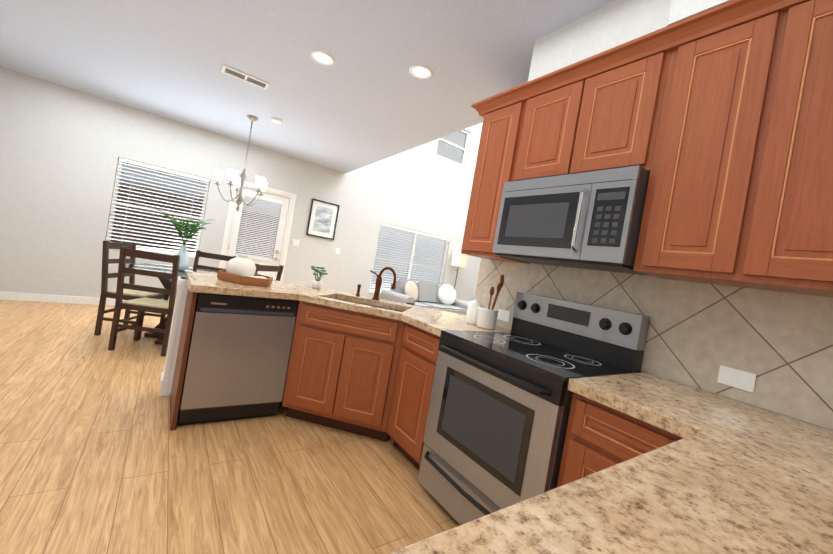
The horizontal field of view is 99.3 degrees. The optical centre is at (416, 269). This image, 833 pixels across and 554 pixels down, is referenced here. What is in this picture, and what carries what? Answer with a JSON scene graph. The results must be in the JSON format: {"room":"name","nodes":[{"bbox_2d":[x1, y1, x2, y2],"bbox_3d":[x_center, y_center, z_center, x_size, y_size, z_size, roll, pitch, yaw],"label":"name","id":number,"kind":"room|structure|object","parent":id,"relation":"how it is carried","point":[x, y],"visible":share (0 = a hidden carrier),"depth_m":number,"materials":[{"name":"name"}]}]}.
{"room":"kitchen","nodes":[
{"label":"kitchen","id":0,"kind":"room"},
{"bbox_2d":[0,300,459,553],"bbox_3d":[-0.379,1.218,3.609,9.460,0.100,7.090,9,1,-35],"label":"floor","id":1,"kind":"structure","parent":0,"point":[98,455],"depth_m":1.88,"materials":[{"name":"brown wood"}]},
{"bbox_2d":[94,241,168,339],"bbox_3d":[-3.090,0.215,3.892,0.469,0.977,0.488,9,1,-10],"label":"chair","id":2,"kind":"object","parent":1,"relation":"on","point":[129,294],"visible":0.62,"depth_m":3.70,"materials":[{"name":"brown wood"}]},
{"bbox_2d":[108,246,179,355],"bbox_3d":[-2.580,0.304,3.499,0.488,0.977,0.469,9,1,-10],"label":"chair","id":3,"kind":"object","parent":1,"relation":"on","point":[146,304],"visible":0.75,"depth_m":3.32,"materials":[{"name":"brown wood"}]},
{"bbox_2d":[125,263,217,344],"bbox_3d":[-2.618,0.405,3.978,1.199,0.758,1.199,9,1,-35],"label":"dining table","id":4,"kind":"object","parent":1,"relation":"on","point":[166,283],"visible":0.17,"depth_m":3.87,"materials":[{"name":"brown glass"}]},
{"bbox_2d":[151,207,212,270],"bbox_3d":[-2.663,-0.311,3.994,0.646,0.638,0.580,9,1,-35],"label":"vase","id":5,"kind":"object","parent":4,"relation":"on","point":[184,262],"visible":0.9,"depth_m":3.99,"materials":[{"name":"green plant"}]},
{"bbox_2d":[193,250,236,270],"bbox_3d":[-2.683,0.278,4.474,0.488,0.977,0.469,9,1,-10],"label":"chair","id":6,"kind":"object","parent":1,"relation":"on","point":[199,253],"visible":0.06,"depth_m":4.65,"materials":[{"name":"brown wood"}]},
{"bbox_2d":[178,293,297,425],"bbox_3d":[-1.311,0.583,2.570,0.608,0.862,0.560,9,1,-35],"label":"dishwasher","id":7,"kind":"object","parent":1,"relation":"on","point":[238,357],"visible":0.96,"depth_m":2.33,"materials":[{"name":"grey metal"}]},
{"bbox_2d":[255,263,283,280],"bbox_3d":[-2.010,0.393,4.227,0.469,0.977,0.488,10,1,14],"label":"chair","id":8,"kind":"object","parent":1,"relation":"on","point":[278,269],"visible":0.1,"depth_m":4.21,"materials":[{"name":"brown wood"}]},
{"bbox_2d":[282,300,394,438],"bbox_3d":[-0.526,0.713,2.467,0.561,0.868,0.561,9,1,-35],"label":"base cabinet","id":9,"kind":"object","parent":1,"relation":"on","point":[367,375],"depth_m":2.45,"materials":[{"name":"brown wood"}]},
{"bbox_2d":[185,271,832,553],"bbox_3d":[-0.068,0.331,1.800,2.325,0.046,3.538,9,1,-35],"label":"countertop","id":10,"kind":"structure","parent":9,"relation":"on","point":[725,475],"depth_m":0.69,"materials":[{"name":"stone"}]},
{"bbox_2d":[217,254,272,286],"bbox_3d":[-1.263,0.001,2.641,0.375,0.194,0.386,9,1,-35],"label":"decorative tray","id":11,"kind":"object","parent":10,"relation":"on","point":[240,269],"visible":1,"depth_m":2.57,"materials":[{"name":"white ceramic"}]},
{"bbox_2d":[311,266,327,288],"bbox_3d":[-0.846,0.070,3.052,0.160,0.188,0.176,9,1,-35],"label":"potted plant","id":12,"kind":"object","parent":10,"relation":"on","point":[317,283],"visible":1,"depth_m":3.02,"materials":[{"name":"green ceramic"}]},
{"bbox_2d":[337,299,401,311],"bbox_3d":[-0.401,0.381,2.695,0.656,0.175,0.386,10,1,10],"label":"sink basin","id":13,"kind":"object","parent":10,"relation":"in","point":[369,305],"visible":0.08,"depth_m":2.88,"materials":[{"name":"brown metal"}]},
{"bbox_2d":[356,267,395,299],"bbox_3d":[-0.328,0.109,2.913,0.214,0.287,0.280,9,1,-35],"label":"faucet","id":14,"kind":"object","parent":10,"relation":"on","point":[378,283],"visible":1,"depth_m":2.91,"materials":[{"name":"brown metal"}]},
{"bbox_2d":[466,274,503,329],"bbox_3d":[0.464,0.203,2.406,0.144,0.372,0.243,9,1,-35],"label":"canisters","id":15,"kind":"object","parent":10,"relation":"on","point":[479,315],"visible":1,"depth_m":2.32,"materials":[{"name":"white ceramic"}]},
{"bbox_2d":[375,319,439,469],"bbox_3d":[0.178,0.831,2.400,0.727,0.868,0.512,9,1,-35],"label":"base cabinet","id":16,"kind":"object","parent":1,"relation":"on","point":[408,377],"depth_m":2.24,"materials":[{"name":"brown wood"}]},
{"bbox_2d":[380,279,468,314],"bbox_3d":[0.244,0.745,6.999,1.750,0.978,0.920,9,1,-35],"label":"sofa","id":17,"kind":"object","parent":1,"relation":"on","point":[442,297],"visible":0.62,"depth_m":6.96,"materials":[{"name":"white fabric"}]},
{"bbox_2d":[451,251,467,288],"bbox_3d":[0.879,0.465,8.212,0.380,1.720,0.380,9,1,-35],"label":"floor lamp","id":18,"kind":"object","parent":1,"relation":"on","point":[459,259],"visible":0.71,"depth_m":8.07,"materials":[{"name":"beige fabric"}]},
{"bbox_2d":[418,292,649,524],"bbox_3d":[0.551,0.735,1.859,0.723,1.190,0.763,9,1,-35],"label":"range","id":19,"kind":"object","parent":1,"relation":"on","point":[497,421],"visible":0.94,"depth_m":1.72,"materials":[{"name":"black metal"}]},
{"bbox_2d":[557,392,682,486],"bbox_3d":[0.919,0.964,1.391,0.661,0.868,0.443,9,1,-35],"label":"base cabinet","id":20,"kind":"object","parent":1,"relation":"on","point":[598,437],"depth_m":1.27,"materials":[{"name":"brown wood"}]},
{"bbox_2d":[0,67,482,301],"bbox_3d":[-1.878,-1.847,6.400,9.460,5.400,0.200,9,1,-35],"label":"wall","id":21,"kind":"structure","parent":0,"point":[63,149],"depth_m":5.04,"materials":[{"name":"paint"}]},
{"bbox_2d":[0,291,125,305],"bbox_3d":[-4.585,0.402,4.671,3.285,0.100,0.013,9,1,-35],"label":"baseboard","id":22,"kind":"structure","parent":21,"relation":"attached to","point":[15,296],"depth_m":4.57,"materials":[{"name":"white wood"}]},
{"bbox_2d":[106,157,209,257],"bbox_3d":[-3.745,-0.851,5.179,1.094,1.234,0.160,9,1,-35],"label":"window blinds","id":23,"kind":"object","parent":21,"relation":"in","point":[140,190],"depth_m":5.14,"materials":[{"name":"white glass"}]},
{"bbox_2d":[218,181,296,280],"bbox_3d":[-2.717,-0.328,5.964,1.006,2.133,0.191,9,1,-35],"label":"door","id":24,"kind":"structure","parent":21,"relation":"attached to","point":[258,231],"depth_m":5.96,"materials":[{"name":"white wood"}]},
{"bbox_2d":[292,239,299,245],"bbox_3d":[-2.129,-0.469,6.267,0.120,0.116,0.009,9,1,-35],"label":"switch plate","id":25,"kind":"object","parent":21,"relation":"attached to","point":[296,242],"depth_m":6.26,"materials":[{"name":"white paint"}]},
{"bbox_2d":[306,198,339,239],"bbox_3d":[-1.710,-0.907,6.490,0.520,0.660,0.030,9,1,-35],"label":"framed picture","id":26,"kind":"object","parent":21,"relation":"attached to","point":[322,220],"visible":1,"depth_m":6.49,"materials":[{"name":"white paper"}]},
{"bbox_2d":[369,223,449,292],"bbox_3d":[-0.119,-0.120,7.789,1.884,1.444,0.160,9,1,-35],"label":"living room window","id":27,"kind":"structure","parent":21,"relation":"in","point":[408,254],"depth_m":7.73,"materials":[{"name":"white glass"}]},
{"bbox_2d":[436,130,468,166],"bbox_3d":[0.795,-2.870,8.128,0.894,0.824,0.080,9,1,-35],"label":"window","id":28,"kind":"structure","parent":21,"relation":"in","point":[452,147],"depth_m":8.19,"materials":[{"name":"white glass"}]},
{"bbox_2d":[0,0,614,172],"bbox_3d":[-1.506,-1.941,2.308,5.320,0.300,6.890,9,1,-35],"label":"ceiling","id":29,"kind":"structure","parent":0,"point":[366,98],"depth_m":3.00,"materials":[{"name":"paint"}]},
{"bbox_2d":[213,115,268,210],"bbox_3d":[-2.156,-1.313,4.442,0.649,1.189,0.630,9,1,-35],"label":"chandelier","id":30,"kind":"object","parent":29,"relation":"hanging from","point":[261,184],"visible":1,"depth_m":4.37,"materials":[{"name":"white glass"}]},
{"bbox_2d":[221,64,269,89],"bbox_3d":[-1.612,-1.809,3.346,0.400,0.012,0.160,9,1,-35],"label":"ceiling vent","id":31,"kind":"object","parent":29,"relation":"in","point":[238,74],"visible":1,"depth_m":3.34,"materials":[{"name":"white metal"}]},
{"bbox_2d":[271,117,281,123],"bbox_3d":[-1.723,-1.825,4.356,0.130,0.036,0.130,9,1,-35],"label":"smoke detector","id":32,"kind":"object","parent":29,"relation":"attached to","point":[276,120],"visible":1,"depth_m":4.32,"materials":[{"name":"white paint"}]},
{"bbox_2d":[310,50,334,65],"bbox_3d":[-0.738,-1.660,2.784,0.190,0.008,0.190,9,1,-35],"label":"recessed light","id":33,"kind":"object","parent":29,"relation":"in","point":[322,57],"visible":1,"depth_m":2.78,"materials":[{"name":"white paint"}]},
{"bbox_2d":[409,64,432,78],"bbox_3d":[0.034,-1.530,2.749,0.190,0.008,0.190,9,1,-35],"label":"recessed light","id":34,"kind":"object","parent":29,"relation":"in","point":[421,71],"visible":1,"depth_m":2.75,"materials":[{"name":"white paint"}]},
{"bbox_2d":[528,0,730,81],"bbox_3d":[1.340,-1.158,1.528,0.385,0.288,1.825,9,1,-35],"label":"wall","id":35,"kind":"structure","parent":29,"relation":"attached to","point":[615,23],"depth_m":1.81,"materials":[{"name":"paint"}]},
{"bbox_2d":[498,81,830,429],"bbox_3d":[0.399,-1.441,3.693,0.520,5.400,6.890,9,1,-35],"label":"wall","id":36,"kind":"structure","parent":0,"point":[656,375],"depth_m":1.58,"materials":[{"name":"paint"}]},
{"bbox_2d":[461,84,529,263],"bbox_3d":[0.624,-0.599,2.449,0.328,1.065,0.370,9,1,-35],"label":"upper cabinet","id":37,"kind":"object","parent":36,"relation":"attached to","point":[501,126],"depth_m":2.35,"materials":[{"name":"brown wood"}]},
{"bbox_2d":[509,68,568,181],"bbox_3d":[0.897,-0.781,2.108,0.328,0.610,0.460,9,1,-35],"label":"upper cabinet","id":38,"kind":"object","parent":36,"relation":"attached to","point":[544,98],"depth_m":2.07,"materials":[{"name":"brown wood"}]},
{"bbox_2d":[553,24,676,175],"bbox_3d":[1.078,-0.748,1.846,0.328,0.610,0.460,9,1,-35],"label":"upper cabinet","id":39,"kind":"object","parent":36,"relation":"attached to","point":[613,99],"depth_m":1.72,"materials":[{"name":"brown wood"}]},
{"bbox_2d":[492,165,649,275],"bbox_3d":[0.855,-0.247,1.946,0.440,0.443,0.760,9,1,-35],"label":"microwave","id":40,"kind":"object","parent":39,"relation":"attached to","point":[591,220],"visible":0.96,"depth_m":1.75,"materials":[{"name":"grey metal"}]},
{"bbox_2d":[474,258,832,429],"bbox_3d":[1.121,0.263,1.839,0.009,0.480,2.289,9,1,-35],"label":"backsplash","id":41,"kind":"structure","parent":36,"relation":"attached to","point":[779,344],"depth_m":1.54,"materials":[{"name":"tile"}]},
{"bbox_2d":[497,309,509,321],"bbox_3d":[0.615,0.327,2.517,0.007,0.075,0.116,9,1,-35],"label":"electrical outlet plate","id":42,"kind":"object","parent":41,"relation":"attached to","point":[503,315],"depth_m":2.51,"materials":[{"name":"white paint"}]},
{"bbox_2d":[717,365,755,392],"bbox_3d":[1.335,0.457,1.479,0.007,0.075,0.116,9,1,-35],"label":"electrical outlet plate","id":43,"kind":"object","parent":41,"relation":"attached to","point":[738,379],"depth_m":1.48,"materials":[{"name":"white paint"}]},
{"bbox_2d":[633,0,752,284],"bbox_3d":[1.295,-0.478,1.482,0.328,1.065,0.436,9,1,-35],"label":"upper cabinet","id":44,"kind":"object","parent":36,"relation":"attached to","point":[716,122],"depth_m":1.45,"materials":[{"name":"brown wood"}]},
{"bbox_2d":[705,0,832,296],"bbox_3d":[1.455,-0.449,1.252,0.328,1.065,0.435,9,1,-35],"label":"upper cabinet","id":45,"kind":"object","parent":36,"relation":"attached to","point":[773,218],"depth_m":1.23,"materials":[{"name":"brown wood"}]}
]}

